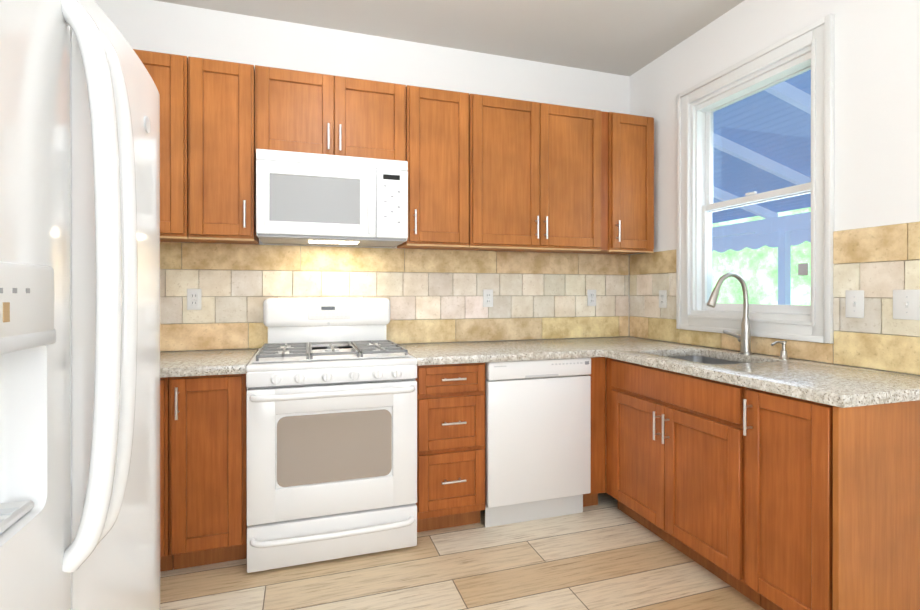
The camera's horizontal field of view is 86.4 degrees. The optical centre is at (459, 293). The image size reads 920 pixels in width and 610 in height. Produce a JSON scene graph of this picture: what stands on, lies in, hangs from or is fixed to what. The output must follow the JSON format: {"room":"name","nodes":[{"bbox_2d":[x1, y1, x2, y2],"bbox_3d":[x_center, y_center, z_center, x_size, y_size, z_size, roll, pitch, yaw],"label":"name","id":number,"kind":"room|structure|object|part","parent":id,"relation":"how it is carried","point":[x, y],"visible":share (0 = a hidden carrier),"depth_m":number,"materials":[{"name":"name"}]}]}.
{"room":"kitchen","nodes":[
{"label":"kitchen","id":0,"kind":"room"},
{"bbox_2d":[94,0,629,351],"bbox_3d":[-0.396,-0.175,3.103,3.300,2.790,0.150,0,0,-18],"label":"wall","id":1,"kind":"structure","parent":0,"point":[147,25],"depth_m":2.94,"materials":[{"name":"white paint"}]},
{"bbox_2d":[133,49,198,242],"bbox_3d":[-1.644,-0.716,2.429,0.566,0.894,0.361,0,0,-18],"label":"upper cabinet","id":2,"kind":"object","parent":1,"relation":"attached to","point":[168,73],"visible":0.19,"depth_m":2.37,"materials":[{"name":"brown wood"}]},
{"bbox_2d":[188,56,258,243],"bbox_3d":[-1.228,-0.717,2.563,0.298,0.894,0.361,0,0,-18],"label":"upper cabinet","id":3,"kind":"object","parent":1,"relation":"attached to","point":[221,161],"visible":0.94,"depth_m":2.44,"materials":[{"name":"brown wood"}]},
{"bbox_2d":[255,65,405,160],"bbox_3d":[-0.710,-0.941,2.729,0.780,0.445,0.361,0,0,-18],"label":"upper cabinet","id":4,"kind":"object","parent":1,"relation":"attached to","point":[305,112],"visible":0.71,"depth_m":2.58,"materials":[{"name":"brown wood"}]},
{"bbox_2d":[256,149,407,246],"bbox_3d":[-0.698,-0.497,2.700,0.758,0.434,0.424,0,0,-18],"label":"microwave","id":5,"kind":"object","parent":4,"relation":"attached to","point":[302,198],"visible":1,"depth_m":2.52,"materials":[{"name":"white"}]},
{"bbox_2d":[160,242,631,350],"bbox_3d":[-0.366,0.016,3.012,3.357,0.589,0.039,0,0,-18],"label":"backsplash","id":6,"kind":"structure","parent":1,"relation":"attached to","point":[433,295],"depth_m":3.04,"materials":[{"name":"beige tile"}]},
{"bbox_2d":[187,289,200,309],"bbox_3d":[-1.449,0.031,2.670,0.070,0.115,0.008,0,0,-18],"label":"electrical outlet","id":7,"kind":"object","parent":6,"relation":"attached to","point":[193,299],"visible":1,"depth_m":2.67,"materials":[{"name":"white plastic"}]},
{"bbox_2d":[483,289,492,306],"bbox_3d":[0.184,0.030,3.195,0.070,0.115,0.008,0,0,-18],"label":"electrical outlet","id":8,"kind":"object","parent":6,"relation":"attached to","point":[487,297],"visible":1,"depth_m":3.19,"materials":[{"name":"white plastic"}]},
{"bbox_2d":[587,290,595,305],"bbox_3d":[0.924,0.030,3.434,0.070,0.115,0.008,0,0,-18],"label":"electrical outlet","id":9,"kind":"object","parent":6,"relation":"attached to","point":[591,297],"visible":1,"depth_m":3.43,"materials":[{"name":"white plastic"}]},
{"bbox_2d":[397,85,468,249],"bbox_3d":[-0.159,-0.717,2.907,0.369,0.894,0.361,0,0,-18],"label":"upper cabinet","id":10,"kind":"object","parent":1,"relation":"attached to","point":[437,139],"visible":1,"depth_m":2.78,"materials":[{"name":"brown wood"}]},
{"bbox_2d":[455,93,600,252],"bbox_3d":[0.441,-0.718,3.100,0.881,0.894,0.361,0,0,-18],"label":"upper cabinet","id":11,"kind":"object","parent":1,"relation":"attached to","point":[534,176],"visible":0.98,"depth_m":2.96,"materials":[{"name":"brown wood"}]},
{"bbox_2d":[581,111,653,254],"bbox_3d":[1.053,-0.718,3.297,0.400,0.894,0.361,0,0,-18],"label":"upper cabinet","id":12,"kind":"object","parent":1,"relation":"attached to","point":[630,184],"depth_m":3.17,"materials":[{"name":"brown wood"}]},
{"bbox_3d":[0.880,-0.723,3.277,0.058,0.885,0.293,0,0,-18],"label":"cabinet filler panel","id":13,"kind":"part","parent":12,"relation":"part of","materials":[{"name":"brown wood"}]},
{"bbox_2d":[154,0,744,75],"bbox_3d":[0.347,-1.605,0.791,3.660,0.080,5.000,0,0,-18],"label":"ceiling","id":14,"kind":"structure","parent":0,"point":[625,37],"depth_m":2.83,"materials":[{"name":"white paint"}]},
{"bbox_2d":[160,492,764,609],"bbox_3d":[0.347,1.255,0.797,3.660,0.060,5.000,0,0,-18],"label":"floor","id":15,"kind":"structure","parent":0,"point":[605,553],"depth_m":2.11,"materials":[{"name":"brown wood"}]},
{"bbox_2d":[0,0,159,609],"bbox_3d":[-0.920,0.367,0.661,0.831,1.717,0.940,0,0,-18],"label":"refrigerator","id":16,"kind":"object","parent":15,"relation":"on","point":[79,312],"visible":1,"depth_m":0.71,"materials":[{"name":"white metal"}]},
{"bbox_2d":[160,377,173,571],"bbox_3d":[-1.605,0.787,2.297,0.556,0.870,0.643,0,0,-18],"label":"base cabinet","id":17,"kind":"object","parent":15,"relation":"on","point":[166,562],"visible":0.06,"depth_m":2.09,"materials":[{"name":"brown wood"}]},
{"bbox_2d":[160,348,258,377],"bbox_3d":[-1.456,0.332,2.334,0.868,0.040,0.664,0,0,-18],"label":"countertop","id":18,"kind":"structure","parent":17,"relation":"on","point":[227,361],"depth_m":2.22,"materials":[{"name":"stone"}]},
{"bbox_2d":[169,372,246,569],"bbox_3d":[-1.187,0.787,2.412,0.304,0.870,0.681,0,0,-18],"label":"base cabinet","id":19,"kind":"object","parent":15,"relation":"on","point":[207,476],"visible":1,"depth_m":2.14,"materials":[{"name":"brown wood"}]},
{"bbox_2d":[246,298,416,572],"bbox_3d":[-0.656,0.624,2.519,0.762,1.196,0.744,0,0,-18],"label":"stove","id":20,"kind":"object","parent":15,"relation":"on","point":[331,415],"visible":1,"depth_m":2.25,"materials":[{"name":"white enameled metal"},{"name":"glass"},{"name":"metal"}]},
{"bbox_2d":[415,363,484,531],"bbox_3d":[-0.131,0.786,2.751,0.370,0.870,0.681,0,0,-18],"label":"drawers","id":21,"kind":"object","parent":15,"relation":"on","point":[450,445],"visible":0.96,"depth_m":2.47,"materials":[{"name":"brown wood"}]},
{"bbox_2d":[398,339,599,365],"bbox_3d":[0.182,0.331,2.861,1.034,0.040,0.664,0,0,-18],"label":"countertop","id":22,"kind":"structure","parent":21,"relation":"on","point":[441,353],"depth_m":2.68,"materials":[{"name":"stone"}]},
{"bbox_2d":[485,358,590,527],"bbox_3d":[0.339,0.787,2.908,0.610,0.868,0.635,0,0,-18],"label":"dishwasher","id":23,"kind":"object","parent":15,"relation":"on","point":[537,439],"visible":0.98,"depth_m":2.61,"materials":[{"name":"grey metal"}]},
{"bbox_2d":[583,357,605,506],"bbox_3d":[0.676,0.785,3.041,0.104,0.870,0.623,0,0,-18],"label":"cabinet filler","id":24,"kind":"object","parent":15,"relation":"on","point":[598,424],"visible":0.21,"depth_m":2.75,"materials":[{"name":"brown wood"}]},
{"bbox_2d":[606,357,760,605],"bbox_3d":[1.232,0.787,2.412,0.681,0.870,0.912,0,0,-18],"label":"base cabinet","id":25,"kind":"object","parent":15,"relation":"on","point":[676,460],"visible":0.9,"depth_m":2.19,"materials":[{"name":"brown wood"}]},
{"bbox_2d":[552,338,919,407],"bbox_3d":[1.193,0.332,2.525,0.687,0.040,1.924,0,0,-18],"label":"countertop","id":26,"kind":"structure","parent":25,"relation":"on","point":[841,386],"depth_m":1.97,"materials":[{"name":"stone"}]},
{"bbox_2d":[671,356,741,364],"bbox_3d":[1.229,0.484,2.461,0.436,0.264,0.550,0,0,-18],"label":"sink","id":27,"kind":"object","parent":26,"relation":"in","point":[705,360],"depth_m":2.73,"materials":[{"name":"silver metal"}]},
{"bbox_2d":[707,272,751,354],"bbox_3d":[1.367,0.100,2.513,0.275,0.422,0.096,0,0,-18],"label":"faucet","id":28,"kind":"object","parent":26,"relation":"on","point":[744,338],"visible":1,"depth_m":2.51,"materials":[{"name":"silver metal"}]},
{"bbox_2d":[771,341,788,359],"bbox_3d":[1.513,0.268,2.321,0.098,0.088,0.042,0,0,-18],"label":"soap dispenser","id":29,"kind":"object","parent":26,"relation":"on","point":[783,354],"visible":1,"depth_m":2.32,"materials":[{"name":"silver metal"}]},
{"bbox_2d":[743,388,919,609],"bbox_3d":[1.427,0.788,1.806,0.681,0.870,0.354,0,0,-18],"label":"base cabinet","id":30,"kind":"object","parent":15,"relation":"on","point":[832,507],"visible":0.94,"depth_m":1.63,"materials":[{"name":"brown wood"}]},
{"bbox_2d":[630,0,919,374],"bbox_3d":[2.018,-0.171,1.332,0.150,2.790,5.000,0,0,-18],"label":"wall","id":31,"kind":"structure","parent":0,"point":[876,112],"depth_m":2.12,"materials":[{"name":"white paint"}]},
{"bbox_2d":[676,13,833,343],"bbox_3d":[1.581,-0.511,2.645,0.175,1.465,0.940,0,0,-18],"label":"window","id":32,"kind":"structure","parent":31,"relation":"in","point":[818,35],"depth_m":2.57,"materials":[{"name":"white"}]},
{"bbox_2d":[632,221,919,374],"bbox_3d":[1.541,0.017,2.549,0.010,0.589,2.010,0,0,-18],"label":"backsplash","id":33,"kind":"structure","parent":31,"relation":"attached to","point":[878,261],"depth_m":2.09,"materials":[{"name":"beige tile"}]},
{"bbox_2d":[659,290,666,307],"bbox_3d":[1.323,0.035,3.199,0.008,0.115,0.070,0,0,-18],"label":"electrical outlet","id":34,"kind":"object","parent":33,"relation":"attached to","point":[662,298],"visible":1,"depth_m":3.19,"materials":[{"name":"white plastic"}]},
{"bbox_2d":[845,290,863,317],"bbox_3d":[1.677,0.044,2.086,0.014,0.117,0.073,0,0,-18],"label":"light switch","id":35,"kind":"object","parent":33,"relation":"attached to","point":[854,303],"visible":1,"depth_m":2.08,"materials":[{"name":"white plastic"}]},
{"bbox_2d":[893,290,919,319],"bbox_3d":[1.743,0.043,1.883,0.014,0.117,0.143,0,0,-18],"label":"light switch","id":36,"kind":"object","parent":33,"relation":"attached to","point":[906,304],"visible":1,"depth_m":1.91,"materials":[{"name":"white plastic"}]},
{"label":"outside","id":37,"kind":"structure","parent":0,"visible":0},
{"bbox_3d":[4.941,1.594,3.694,6.840,0.150,26.000,0,0,-18],"label":"ground","id":38,"kind":"structure","parent":37,"visible":0},
{"bbox_2d":[712,207,810,304],"bbox_3d":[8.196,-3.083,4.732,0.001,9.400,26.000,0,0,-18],"label":"trees","id":39,"kind":"object","parent":38,"relation":"on","point":[722,258],"depth_m":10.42,"materials":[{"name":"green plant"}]},
{"bbox_2d":[712,70,810,304],"bbox_3d":[3.318,-0.159,3.168,3.489,3.358,8.000,0,0,-18],"label":"awning","id":40,"kind":"object","parent":38,"relation":"on","point":[748,183],"depth_m":4.83,"materials":[{"name":"blue metal"}]}
]}

